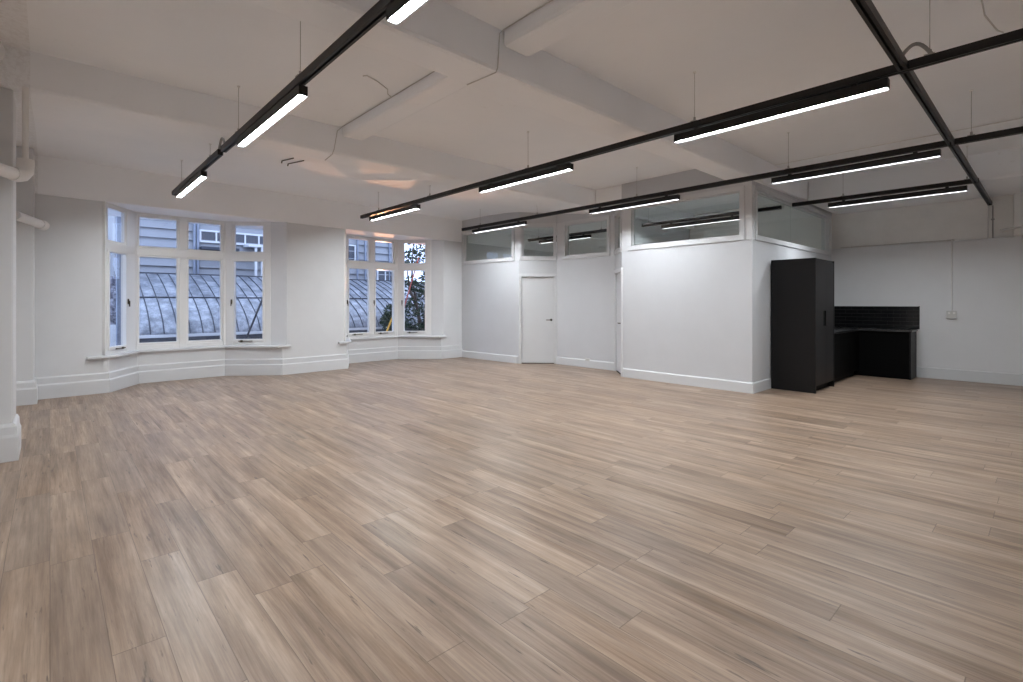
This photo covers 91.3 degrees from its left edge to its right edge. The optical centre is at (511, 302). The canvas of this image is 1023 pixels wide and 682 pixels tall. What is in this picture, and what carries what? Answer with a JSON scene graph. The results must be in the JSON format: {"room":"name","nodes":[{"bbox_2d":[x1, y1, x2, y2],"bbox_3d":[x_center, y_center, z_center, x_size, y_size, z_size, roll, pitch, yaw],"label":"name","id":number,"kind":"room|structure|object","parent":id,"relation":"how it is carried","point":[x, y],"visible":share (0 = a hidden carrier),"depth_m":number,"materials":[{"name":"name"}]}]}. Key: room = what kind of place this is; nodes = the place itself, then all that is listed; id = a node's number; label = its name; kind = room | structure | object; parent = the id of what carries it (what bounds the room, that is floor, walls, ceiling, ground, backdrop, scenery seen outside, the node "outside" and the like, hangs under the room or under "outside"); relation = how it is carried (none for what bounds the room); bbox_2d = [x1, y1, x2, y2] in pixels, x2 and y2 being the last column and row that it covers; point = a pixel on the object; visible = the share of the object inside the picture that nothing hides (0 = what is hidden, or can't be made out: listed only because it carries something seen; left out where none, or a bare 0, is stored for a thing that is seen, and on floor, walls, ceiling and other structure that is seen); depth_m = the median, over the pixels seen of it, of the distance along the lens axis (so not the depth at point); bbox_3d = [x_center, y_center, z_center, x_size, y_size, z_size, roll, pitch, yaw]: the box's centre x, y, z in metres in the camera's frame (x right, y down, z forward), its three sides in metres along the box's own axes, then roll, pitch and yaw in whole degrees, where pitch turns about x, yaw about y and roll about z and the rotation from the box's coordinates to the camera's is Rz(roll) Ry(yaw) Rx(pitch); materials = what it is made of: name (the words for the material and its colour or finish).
{"room":"empty office","nodes":[
{"label":"empty office","id":0,"kind":"room"},
{"bbox_2d":[34,194,556,377],"bbox_3d":[-3.056,-0.092,11.907,1.044,2.985,13.135,0,0,44],"label":"wall","id":1,"kind":"structure","parent":0,"point":[307,261],"depth_m":9.75,"materials":[{"name":"paint"}]},
{"bbox_2d":[102,201,136,355],"bbox_3d":[-6.454,-0.380,8.268,0.141,2.410,0.994,0,0,-13],"label":"window","id":2,"kind":"structure","parent":1,"relation":"in","point":[127,247],"depth_m":8.35,"materials":[{"name":"paint"}]},
{"bbox_2d":[137,212,225,349],"bbox_3d":[-6.050,-0.380,9.226,1.466,2.410,0.105,0,0,-45],"label":"window","id":3,"kind":"structure","parent":1,"relation":"in","point":[181,253],"depth_m":9.19,"materials":[{"name":"paint"}]},
{"bbox_2d":[87,345,290,359],"bbox_3d":[-5.709,0.843,9.015,0.909,0.045,3.078,0,0,44],"label":"window sill","id":4,"kind":"structure","parent":1,"relation":"attached to","point":[223,346],"depth_m":9.11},
{"bbox_2d":[225,221,270,344],"bbox_3d":[-5.126,-0.380,9.724,0.860,2.410,0.132,0,0,-5],"label":"window","id":5,"kind":"structure","parent":1,"relation":"in","point":[231,255],"depth_m":9.71,"materials":[{"name":"paint"}]},
{"bbox_2d":[36,345,461,399],"bbox_3d":[-4.373,1.240,10.383,0.836,0.320,8.042,0,0,44],"label":"baseboard","id":6,"kind":"structure","parent":1,"relation":"attached to","point":[50,387],"depth_m":9.55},
{"bbox_2d":[344,229,347,340],"bbox_3d":[-3.711,-0.380,11.149,0.142,2.410,1.028,0,0,-18],"label":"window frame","id":7,"kind":"structure","parent":1,"relation":"in","point":[345,235],"depth_m":10.67,"materials":[{"name":"paint"}]},
{"bbox_2d":[347,235,397,337],"bbox_3d":[-3.346,-0.380,12.100,0.139,2.410,1.458,0,0,44],"label":"window","id":8,"kind":"structure","parent":1,"relation":"in","point":[370,264],"depth_m":12.06,"materials":[{"name":"paint"}]},
{"bbox_2d":[338,336,446,343],"bbox_3d":[-2.973,0.843,11.887,0.981,0.045,2.878,0,0,44],"label":"window sill","id":9,"kind":"structure","parent":1,"relation":"attached to","point":[348,340],"depth_m":12.24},
{"bbox_2d":[398,240,430,335],"bbox_3d":[-2.449,-0.380,12.573,0.860,2.410,0.132,0,0,1],"label":"window","id":10,"kind":"structure","parent":1,"relation":"in","point":[402,266],"depth_m":12.55,"materials":[{"name":"paint"}]},
{"bbox_2d":[34,154,556,252],"bbox_3d":[-3.009,-1.965,11.885,13.100,0.770,1.653,0,0,-43],"label":"ceiling beam","id":11,"kind":"structure","parent":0,"point":[133,190],"depth_m":9.13,"materials":[{"name":"paint"}]},
{"bbox_2d":[0,357,1022,681],"bbox_3d":[0.907,1.460,7.642,13.100,0.120,13.200,0,0,-43],"label":"floor","id":12,"kind":"structure","parent":0,"point":[459,519],"depth_m":3.04,"materials":[{"name":"brown wood"}]},
{"bbox_2d":[0,87,20,462],"bbox_3d":[-4.683,-0.250,4.554,0.295,3.300,0.555,0,0,-43],"label":"pillar","id":13,"kind":"structure","parent":12,"relation":"on","point":[10,426],"depth_m":4.42,"materials":[{"name":"white paint"}]},
{"bbox_2d":[16,146,37,405],"bbox_3d":[-6.866,-0.370,6.975,0.370,3.540,0.475,0,0,-43],"label":"pillar","id":14,"kind":"structure","parent":12,"relation":"on","point":[26,383],"depth_m":6.87,"materials":[{"name":"white paint"}]},
{"bbox_2d":[16,211,49,229],"bbox_3d":[-6.591,-1.122,6.834,0.144,0.155,0.790,0,0,-22],"label":"pipe","id":15,"kind":"object","parent":14,"relation":"attached to","point":[40,224],"visible":0.88,"depth_m":6.82,"materials":[{"name":"white plastic"}]},
{"bbox_2d":[35,219,49,229],"bbox_3d":[-6.715,-1.117,7.139,0.144,0.147,0.134,0,0,-22],"label":"socket","id":16,"kind":"object","parent":15,"relation":"attached to","point":[45,226],"depth_m":7.11,"materials":[{"name":"white plastic"}]},
{"bbox_2d":[771,258,833,393],"bbox_3d":[4.833,0.349,8.287,0.975,2.102,0.647,0,0,-43],"label":"tall cabinet","id":17,"kind":"object","parent":12,"relation":"on","point":[802,290],"visible":1,"depth_m":7.97,"materials":[{"name":"black laminate"}]},
{"bbox_2d":[834,331,858,381],"bbox_3d":[5.858,0.966,9.232,1.808,0.868,0.588,0,0,-43],"label":"base cabinet","id":18,"kind":"object","parent":12,"relation":"on","point":[846,345],"visible":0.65,"depth_m":9.08,"materials":[{"name":"black wood"}]},
{"bbox_2d":[834,327,917,333],"bbox_3d":[6.337,0.515,9.142,2.390,0.034,1.370,0,0,-43],"label":"countertop","id":19,"kind":"structure","parent":18,"relation":"on","point":[837,330],"depth_m":9.40,"materials":[{"name":"black stone"}]},
{"bbox_2d":[854,331,915,379],"bbox_3d":[7.005,0.966,9.773,0.552,0.868,1.350,0,0,-43],"label":"base cabinet","id":20,"kind":"object","parent":12,"relation":"on","point":[885,354],"visible":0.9,"depth_m":9.36,"materials":[{"name":"black wood"}]},
{"bbox_2d":[0,0,1022,214],"bbox_3d":[2.467,-2.335,5.952,13.100,0.150,8.600,0,0,-43],"label":"ceiling","id":21,"kind":"structure","parent":0,"point":[742,53],"depth_m":4.76,"materials":[{"name":"paint"}]},
{"bbox_2d":[221,0,393,152],"bbox_3d":[-0.729,-1.984,2.920,0.060,0.551,7.480,0,0,-43],"label":"rail","id":22,"kind":"object","parent":21,"relation":"hanging from","point":[374,15],"visible":0.84,"depth_m":3.55,"materials":[{"name":"black metal"}]},
{"bbox_2d":[218,137,224,148],"bbox_3d":[-3.313,-1.834,5.720,0.026,0.120,0.279,0,0,-43],"label":"conduit","id":23,"kind":"object","parent":22,"relation":"attached to","point":[221,138],"visible":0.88,"depth_m":5.75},
{"bbox_2d":[237,84,307,147],"bbox_3d":[-2.207,-1.661,4.522,0.069,0.098,1.744,0,0,-43],"label":"linear light","id":24,"kind":"object","parent":22,"relation":"attached to","point":[299,93],"visible":1,"depth_m":4.34,"materials":[{"name":"white plastic"}]},
{"bbox_2d":[386,0,427,24],"bbox_3d":[-0.098,-1.661,2.237,0.069,0.098,1.744,0,0,-43],"label":"linear light","id":25,"kind":"object","parent":22,"relation":"attached to","point":[397,11],"visible":1,"depth_m":2.79,"materials":[{"name":"white plastic"}]},
{"bbox_2d":[390,0,422,21],"bbox_3d":[-0.098,-1.629,2.237,0.060,0.004,1.735,0,0,-43],"label":"diffuser","id":26,"kind":"object","parent":25,"relation":"attached to","point":[404,8],"depth_m":2.77,"materials":[{"name":"white plastic"}]},
{"bbox_2d":[0,44,693,234],"bbox_3d":[-1.524,-2.130,10.276,13.100,0.460,4.730,0,0,-43],"label":"ceiling beam","id":27,"kind":"structure","parent":21,"relation":"attached to","point":[80,112],"depth_m":6.74,"materials":[{"name":"paint"}]},
{"bbox_2d":[172,143,222,195],"bbox_3d":[-4.361,-1.923,6.855,0.060,0.428,2.950,0,0,-43],"label":"rail","id":28,"kind":"object","parent":27,"relation":"hanging from","point":[217,154],"visible":0.94,"depth_m":6.36,"materials":[{"name":"black metal"}]},
{"bbox_2d":[176,170,206,197],"bbox_3d":[-4.520,-1.661,7.028,0.069,0.098,1.744,0,0,-43],"label":"linear light","id":29,"kind":"object","parent":28,"relation":"attached to","point":[200,176],"visible":1,"depth_m":6.87,"materials":[{"name":"white plastic"}]},
{"bbox_2d":[177,177,204,196],"bbox_3d":[-4.520,-1.629,7.028,0.060,0.004,1.735,0,0,-43],"label":"diffuser","id":30,"kind":"object","parent":29,"relation":"attached to","point":[195,181],"depth_m":6.99,"materials":[{"name":"white plastic"}]},
{"bbox_2d":[528,228,606,241],"bbox_3d":[1.625,-1.929,12.659,0.060,0.441,3.400,0,0,-43],"label":"rail","id":31,"kind":"object","parent":27,"relation":"hanging from","point":[601,229],"visible":0.58,"depth_m":12.63,"materials":[{"name":"black metal"}]},
{"bbox_2d":[539,239,556,243],"bbox_3d":[0.994,-1.651,13.343,0.069,0.097,0.619,0,0,-43],"label":"linear light","id":32,"kind":"object","parent":31,"relation":"attached to","point":[550,240],"depth_m":13.37,"materials":[{"name":"white plastic"}]},
{"bbox_2d":[569,234,590,239],"bbox_3d":[1.735,-1.653,12.540,0.069,0.100,0.675,0,0,-43],"label":"linear light","id":33,"kind":"object","parent":31,"relation":"attached to","point":[583,236],"depth_m":12.51,"materials":[{"name":"white plastic"}]},
{"bbox_2d":[363,75,390,96],"bbox_3d":[-1.358,-2.241,5.174,0.071,0.031,0.562,0,0,15],"label":"cable","id":34,"kind":"object","parent":21,"relation":"attached to","point":[363,75],"visible":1,"depth_m":5.11,"materials":[{"name":"plastic"}]},
{"bbox_2d":[343,72,467,140],"bbox_3d":[-1.151,-2.250,5.531,0.290,0.220,2.750,0,0,-43],"label":"ceiling beam","id":35,"kind":"structure","parent":21,"relation":"attached to","point":[431,89],"depth_m":5.45,"materials":[{"name":"paint"}]},
{"bbox_2d":[325,71,434,159],"bbox_3d":[-1.423,-2.073,5.512,0.114,0.368,3.071,0,0,-43],"label":"cable","id":36,"kind":"object","parent":35,"relation":"attached to","point":[433,71],"visible":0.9,"depth_m":5.75,"materials":[{"name":"plastic"}]},
{"bbox_2d":[245,0,831,212],"bbox_3d":[2.071,-2.130,6.382,13.100,0.460,0.370,0,0,-43],"label":"ceiling beam","id":37,"kind":"structure","parent":21,"relation":"attached to","point":[438,36],"depth_m":4.41,"materials":[{"name":"paint"}]},
{"bbox_2d":[504,0,636,55],"bbox_3d":[1.070,-2.240,3.124,0.290,0.240,3.060,0,0,-43],"label":"ceiling beam","id":38,"kind":"structure","parent":21,"relation":"attached to","point":[555,21],"depth_m":3.82,"materials":[{"name":"paint"}]},
{"bbox_2d":[467,0,552,84],"bbox_3d":[0.795,-2.072,3.123,0.094,0.368,3.390,0,0,-43],"label":"cable","id":39,"kind":"object","parent":38,"relation":"attached to","point":[550,0],"visible":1,"depth_m":4.10,"materials":[{"name":"white plastic"}]},
{"bbox_2d":[596,185,621,206],"bbox_3d":[2.725,-2.110,9.108,0.320,0.500,2.750,0,0,-43],"label":"ceiling beam","id":40,"kind":"structure","parent":21,"relation":"attached to","point":[613,193],"depth_m":9.75,"materials":[{"name":"paint"}]},
{"bbox_2d":[360,0,1022,218],"bbox_3d":[0.557,-1.984,6.230,0.060,0.551,10.600,0,0,-43],"label":"rail","id":41,"kind":"object","parent":21,"relation":"hanging from","point":[1015,36],"visible":0.99,"depth_m":4.41,"materials":[{"name":"black metal"}]},
{"bbox_2d":[369,204,420,220],"bbox_3d":[-2.176,-1.661,9.191,0.069,0.098,1.744,0,0,-43],"label":"linear light","id":42,"kind":"object","parent":41,"relation":"attached to","point":[416,206],"visible":1,"depth_m":9.08,"materials":[{"name":"white plastic"}]},
{"bbox_2d":[479,163,573,192],"bbox_3d":[0.137,-1.661,6.686,0.069,0.098,1.744,0,0,-43],"label":"linear light","id":43,"kind":"object","parent":41,"relation":"attached to","point":[558,169],"visible":1,"depth_m":6.56,"materials":[{"name":"white plastic"}]},
{"bbox_2d":[674,77,889,143],"bbox_3d":[2.246,-1.661,4.400,0.069,0.098,1.744,0,0,-43],"label":"linear light","id":44,"kind":"object","parent":41,"relation":"attached to","point":[855,91],"visible":1,"depth_m":4.25,"materials":[{"name":"white"}]},
{"bbox_2d":[850,0,907,70],"bbox_3d":[1.725,-1.741,2.613,3.122,0.064,0.058,0,0,-43],"label":"rail","id":45,"kind":"object","parent":41,"relation":"attached to","point":[866,9],"visible":1,"depth_m":3.18,"materials":[{"name":"black metal"}]},
{"bbox_2d":[903,42,932,54],"bbox_3d":[2.915,-1.827,3.602,0.209,0.105,0.026,0,0,15],"label":"conduit","id":46,"kind":"object","parent":41,"relation":"attached to","point":[927,49],"visible":0.87,"depth_m":3.59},
{"bbox_2d":[900,70,953,144],"bbox_3d":[3.836,-1.741,4.561,2.487,0.064,0.058,0,0,-43],"label":"rail","id":47,"kind":"object","parent":41,"relation":"attached to","point":[910,78],"visible":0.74,"depth_m":4.35,"materials":[{"name":"black metal"}]},
{"bbox_2d":[642,205,781,226],"bbox_3d":[3.924,-1.984,10.168,0.060,0.551,2.900,0,0,-43],"label":"rail","id":48,"kind":"object","parent":21,"relation":"hanging from","point":[780,206],"visible":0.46,"depth_m":10.13,"materials":[{"name":"black metal"}]},
{"bbox_2d":[661,215,738,228],"bbox_3d":[3.863,-1.661,10.234,0.069,0.098,1.744,0,0,-43],"label":"linear light","id":49,"kind":"object","parent":48,"relation":"attached to","point":[732,217],"visible":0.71,"depth_m":10.19,"materials":[{"name":"white plastic"}]},
{"bbox_2d":[462,90,1022,230],"bbox_3d":[2.435,-1.984,7.963,0.060,0.551,10.600,0,0,-43],"label":"rail","id":50,"kind":"object","parent":21,"relation":"hanging from","point":[972,137],"visible":1,"depth_m":6.55,"materials":[{"name":"black metal"}]},
{"bbox_2d":[472,221,526,232],"bbox_3d":[-0.298,-1.661,10.924,0.069,0.098,1.744,0,0,-43],"label":"linear light","id":51,"kind":"object","parent":50,"relation":"attached to","point":[518,223],"visible":1,"depth_m":10.83,"materials":[{"name":"white plastic"}]},
{"bbox_2d":[589,194,679,213],"bbox_3d":[2.014,-1.661,8.418,0.069,0.098,1.744,0,0,-43],"label":"linear light","id":52,"kind":"object","parent":50,"relation":"attached to","point":[666,198],"visible":1,"depth_m":8.32,"materials":[{"name":"white plastic"}]},
{"bbox_2d":[771,149,940,183],"bbox_3d":[4.124,-1.661,6.133,0.069,0.098,1.744,0,0,-43],"label":"linear light","id":53,"kind":"object","parent":50,"relation":"attached to","point":[915,156],"visible":1,"depth_m":6.01,"materials":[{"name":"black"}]},
{"bbox_2d":[949,145,977,182],"bbox_3d":[5.693,-1.741,6.276,2.432,0.064,0.058,0,0,-43],"label":"rail","id":54,"kind":"object","parent":50,"relation":"attached to","point":[957,152],"visible":0.82,"depth_m":6.14,"materials":[{"name":"black metal"}]},
{"bbox_2d":[828,185,967,207],"bbox_3d":[5.961,-1.661,7.829,0.069,0.098,1.744,0,0,-43],"label":"linear light","id":55,"kind":"object","parent":21,"relation":"hanging from","point":[946,190],"visible":1,"depth_m":7.72,"materials":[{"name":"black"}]},
{"bbox_2d":[774,117,1022,165],"bbox_3d":[5.325,-2.252,7.058,0.014,0.014,3.030,0,0,-43],"label":"rail","id":56,"kind":"object","parent":21,"relation":"attached to","point":[1022,117],"visible":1,"depth_m":6.94,"materials":[{"name":"black metal"}]},
{"bbox_2d":[808,147,1022,213],"bbox_3d":[7.184,-2.105,8.767,1.750,0.510,3.060,0,0,-43],"label":"ceiling beam","id":57,"kind":"structure","parent":21,"relation":"attached to","point":[1000,173],"depth_m":8.28,"materials":[{"name":"paint"}]},
{"bbox_2d":[974,180,991,205],"bbox_3d":[7.508,-1.741,7.950,2.371,0.064,0.058,0,0,-43],"label":"rail","id":58,"kind":"object","parent":21,"relation":"hanging from","point":[979,186],"visible":0.89,"depth_m":7.86,"materials":[{"name":"black metal"}]},
{"bbox_2d":[981,0,1003,32],"bbox_3d":[3.205,-2.017,3.353,0.116,0.493,0.116,0,0,26],"label":"cable","id":59,"kind":"object","parent":21,"relation":"hanging from","point":[982,3],"visible":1,"depth_m":3.32,"materials":[{"name":"white plastic"}]},
{"bbox_2d":[462,169,831,382],"bbox_3d":[2.720,-0.440,11.774,4.230,3.680,7.296,0,0,-43],"label":"wall","id":60,"kind":"structure","parent":0,"point":[700,310],"depth_m":9.00,"materials":[{"name":"white paint"}]},
{"bbox_2d":[462,227,514,264],"bbox_3d":[-0.566,-1.413,12.363,1.888,0.855,0.147,0,0,45],"label":"window","id":61,"kind":"structure","parent":60,"relation":"in","point":[465,261],"depth_m":12.48,"materials":[{"name":"white wood"}]},
{"bbox_2d":[462,350,518,363],"bbox_3d":[-0.574,1.315,12.282,2.072,0.170,0.026,0,0,44],"label":"baseboard","id":62,"kind":"structure","parent":60,"relation":"attached to","point":[468,354],"depth_m":12.18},
{"bbox_2d":[519,223,555,259],"bbox_3d":[0.610,-1.413,11.594,0.858,0.855,0.147,0,0,3],"label":"window","id":63,"kind":"structure","parent":60,"relation":"in","point":[529,225],"depth_m":11.53,"materials":[{"name":"white wood"}]},
{"bbox_2d":[519,273,556,363],"bbox_3d":[0.609,0.360,11.581,0.884,2.080,0.176,0,0,3],"label":"door","id":64,"kind":"structure","parent":60,"relation":"in","point":[537,292],"depth_m":11.57,"materials":[{"name":"white wood"}]},
{"bbox_2d":[556,356,613,370],"bbox_3d":[1.593,1.315,10.943,0.050,0.170,1.706,0,0,-43],"label":"baseboard","id":65,"kind":"structure","parent":60,"relation":"attached to","point":[596,364],"depth_m":10.89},
{"bbox_2d":[563,215,609,259],"bbox_3d":[1.656,-1.413,10.947,0.147,0.855,1.298,0,0,-43],"label":"window","id":66,"kind":"structure","parent":60,"relation":"in","point":[566,224],"depth_m":10.97,"materials":[{"name":"white wood"}]},
{"bbox_2d":[614,209,621,254],"bbox_3d":[2.173,-1.413,9.937,0.147,0.855,0.790,0,0,3],"label":"window","id":67,"kind":"structure","parent":60,"relation":"in","point":[618,214],"depth_m":10.26,"materials":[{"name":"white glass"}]},
{"bbox_2d":[614,267,622,376],"bbox_3d":[2.159,0.359,9.937,0.176,2.081,0.884,0,0,3],"label":"door","id":68,"kind":"structure","parent":60,"relation":"in","point":[618,273],"depth_m":10.08,"materials":[{"name":"white"}]},
{"bbox_2d":[627,185,744,250],"bbox_3d":[2.960,-1.413,8.652,0.160,0.855,2.158,0,0,-43],"label":"window","id":69,"kind":"structure","parent":60,"relation":"in","point":[739,189],"depth_m":8.40,"materials":[{"name":"white wood"}]},
{"bbox_2d":[623,368,770,393],"bbox_3d":[3.162,1.317,8.844,0.717,0.166,2.432,0,0,-43],"label":"baseboard","id":70,"kind":"structure","parent":60,"relation":"attached to","point":[729,385],"depth_m":8.33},
{"bbox_2d":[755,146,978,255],"bbox_3d":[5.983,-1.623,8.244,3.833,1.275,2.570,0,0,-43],"label":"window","id":71,"kind":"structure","parent":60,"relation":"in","point":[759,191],"depth_m":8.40,"materials":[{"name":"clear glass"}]},
{"bbox_2d":[635,218,689,244],"bbox_3d":[3.316,-0.430,11.756,3.380,3.660,0.080,0,0,-43],"label":"wall","id":72,"kind":"structure","parent":0,"point":[649,234],"depth_m":11.80,"materials":[{"name":"white paint"}]},
{"bbox_2d":[569,195,1015,254],"bbox_3d":[5.827,-1.740,11.748,0.300,1.220,11.960,0,0,-43],"label":"wall","id":73,"kind":"structure","parent":0,"point":[962,219],"depth_m":9.95,"materials":[{"name":"paint"}]},
{"bbox_2d":[986,206,989,237],"bbox_3d":[8.353,-1.415,8.764,0.033,0.569,0.044,0,0,-43],"label":"conduit","id":74,"kind":"object","parent":73,"relation":"attached to","point":[987,219],"visible":1,"depth_m":8.76,"materials":[{"name":"white plastic"}]},
{"bbox_2d":[991,205,994,237],"bbox_3d":[8.394,-1.415,8.720,0.033,0.569,0.044,0,0,-43],"label":"conduit","id":75,"kind":"object","parent":73,"relation":"attached to","point":[992,219],"visible":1,"depth_m":8.71,"materials":[{"name":"grey metal"}]},
{"bbox_2d":[1000,225,1022,231],"bbox_3d":[8.415,-1.260,8.312,0.066,0.060,0.699,0,0,11],"label":"pipe","id":76,"kind":"object","parent":73,"relation":"attached to","point":[1002,229],"visible":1,"depth_m":8.45,"materials":[{"name":"white plastic"}]},
{"bbox_2d":[831,236,1022,376],"bbox_3d":[5.818,0.135,11.725,0.345,2.530,11.940,0,0,-43],"label":"wall","id":77,"kind":"structure","parent":0,"point":[986,334],"depth_m":9.10,"materials":[{"name":"paint"}]},
{"bbox_2d":[834,306,919,328],"bbox_3d":[6.340,0.278,9.140,2.392,0.439,1.416,0,0,-43],"label":"backsplash","id":78,"kind":"structure","parent":77,"relation":"attached to","point":[893,317],"depth_m":9.89,"materials":[{"name":"black tile"}]},
{"bbox_2d":[841,239,953,247],"bbox_3d":[7.442,-1.143,9.740,0.040,0.025,1.780,0,0,-43],"label":"cable","id":79,"kind":"object","parent":77,"relation":"on","point":[951,239],"visible":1,"depth_m":9.65,"materials":[{"name":"white plastic"}]},
{"bbox_2d":[946,311,956,317],"bbox_3d":[7.992,0.210,9.077,0.052,0.138,0.144,0,0,-43],"label":"power socket","id":80,"kind":"object","parent":77,"relation":"attached to","point":[949,314],"visible":1,"depth_m":9.06,"materials":[{"name":"grey plastic"}]},
{"bbox_2d":[951,240,951,310],"bbox_3d":[8.018,-0.512,9.102,0.055,1.312,0.018,0,0,-43],"label":"conduit","id":81,"kind":"object","parent":77,"relation":"attached to","point":[951,240],"visible":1,"depth_m":9.09,"materials":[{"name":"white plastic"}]},
{"bbox_2d":[917,367,1022,385],"bbox_3d":[8.703,1.300,8.332,0.016,0.200,3.040,0,0,-43],"label":"baseboard","id":82,"kind":"structure","parent":77,"relation":"attached to","point":[924,372],"depth_m":8.89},
{"bbox_2d":[1013,192,1022,235],"bbox_3d":[8.855,-1.502,8.143,0.180,0.735,0.955,0,0,-43],"label":"wall","id":83,"kind":"structure","parent":0,"point":[1017,197],"depth_m":8.40,"materials":[{"name":"paint"}]},
{"bbox_3d":[-3.355,-0.475,2.823,0.300,3.750,11.900,0,0,-43],"label":"wall","id":84,"kind":"structure","parent":0,"visible":0},
{"bbox_2d":[0,86,34,181],"bbox_3d":[-4.247,-1.472,4.223,0.120,0.853,0.492,0,0,-11],"label":"pipe","id":85,"kind":"object","parent":84,"relation":"attached to","point":[23,171],"visible":1,"depth_m":4.38,"materials":[{"name":"white plastic"}]},
{"label":"outside","id":86,"kind":"structure","parent":0,"visible":0},
{"bbox_3d":[-13.723,1.960,22.240,38.000,0.120,28.700,0,0,-43],"label":"ground","id":87,"kind":"structure","parent":86,"visible":0},
{"bbox_2d":[110,276,115,346],"bbox_3d":[-11.100,0.625,10.508,4.540,2.550,1.500,0,0,-43],"label":"wall","id":88,"kind":"structure","parent":87,"relation":"on","point":[112,278],"depth_m":12.21,"materials":[{"name":"stone"}]},
{"bbox_2d":[116,216,120,345],"bbox_3d":[-7.474,-0.650,9.616,0.200,5.100,0.170,0,0,-43],"label":"post","id":89,"kind":"object","parent":87,"relation":"on","point":[118,219],"visible":0.04,"depth_m":9.51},
{"bbox_2d":[108,216,391,280],"bbox_3d":[-9.204,-1.150,18.450,9.500,6.100,6.000,0,0,-43],"label":"house","id":90,"kind":"structure","parent":87,"relation":"on","point":[152,233],"depth_m":15.18,"materials":[{"name":"grey wood"}]},
{"bbox_2d":[245,299,261,338],"bbox_3d":[-5.870,0.475,11.321,1.111,2.826,0.044,0,0,-43],"label":"pole","id":91,"kind":"object","parent":87,"relation":"on","point":[259,306],"visible":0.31,"depth_m":11.33,"materials":[{"name":"grey metal"}]},
{"bbox_2d":[139,272,424,342],"bbox_3d":[-5.318,0.537,15.552,10.542,2.726,3.230,0,0,-43],"label":"glasshouse","id":92,"kind":"structure","parent":87,"relation":"on","point":[157,291],"depth_m":12.68,"materials":[{"name":"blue glass"}]},
{"bbox_2d":[379,304,391,330],"bbox_3d":[-3.555,0.952,14.559,0.623,1.897,0.594,0,0,-43],"label":"shrub","id":93,"kind":"object","parent":87,"relation":"on","point":[387,315],"visible":0.48,"depth_m":14.46,"materials":[{"name":"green plant"}]},
{"bbox_2d":[405,257,418,304],"bbox_3d":[-3.088,0.290,14.160,1.104,3.231,0.036,0,0,-43],"label":"pole","id":94,"kind":"object","parent":87,"relation":"on","point":[418,257],"visible":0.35,"depth_m":14.32,"materials":[{"name":"metal"}]},
{"bbox_2d":[405,243,424,330],"bbox_3d":[-2.626,-0.276,15.354,1.026,4.366,1.929,0,0,28],"label":"tree","id":95,"kind":"object","parent":87,"relation":"on","point":[415,285],"visible":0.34,"depth_m":14.99,"materials":[{"name":"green plant"}]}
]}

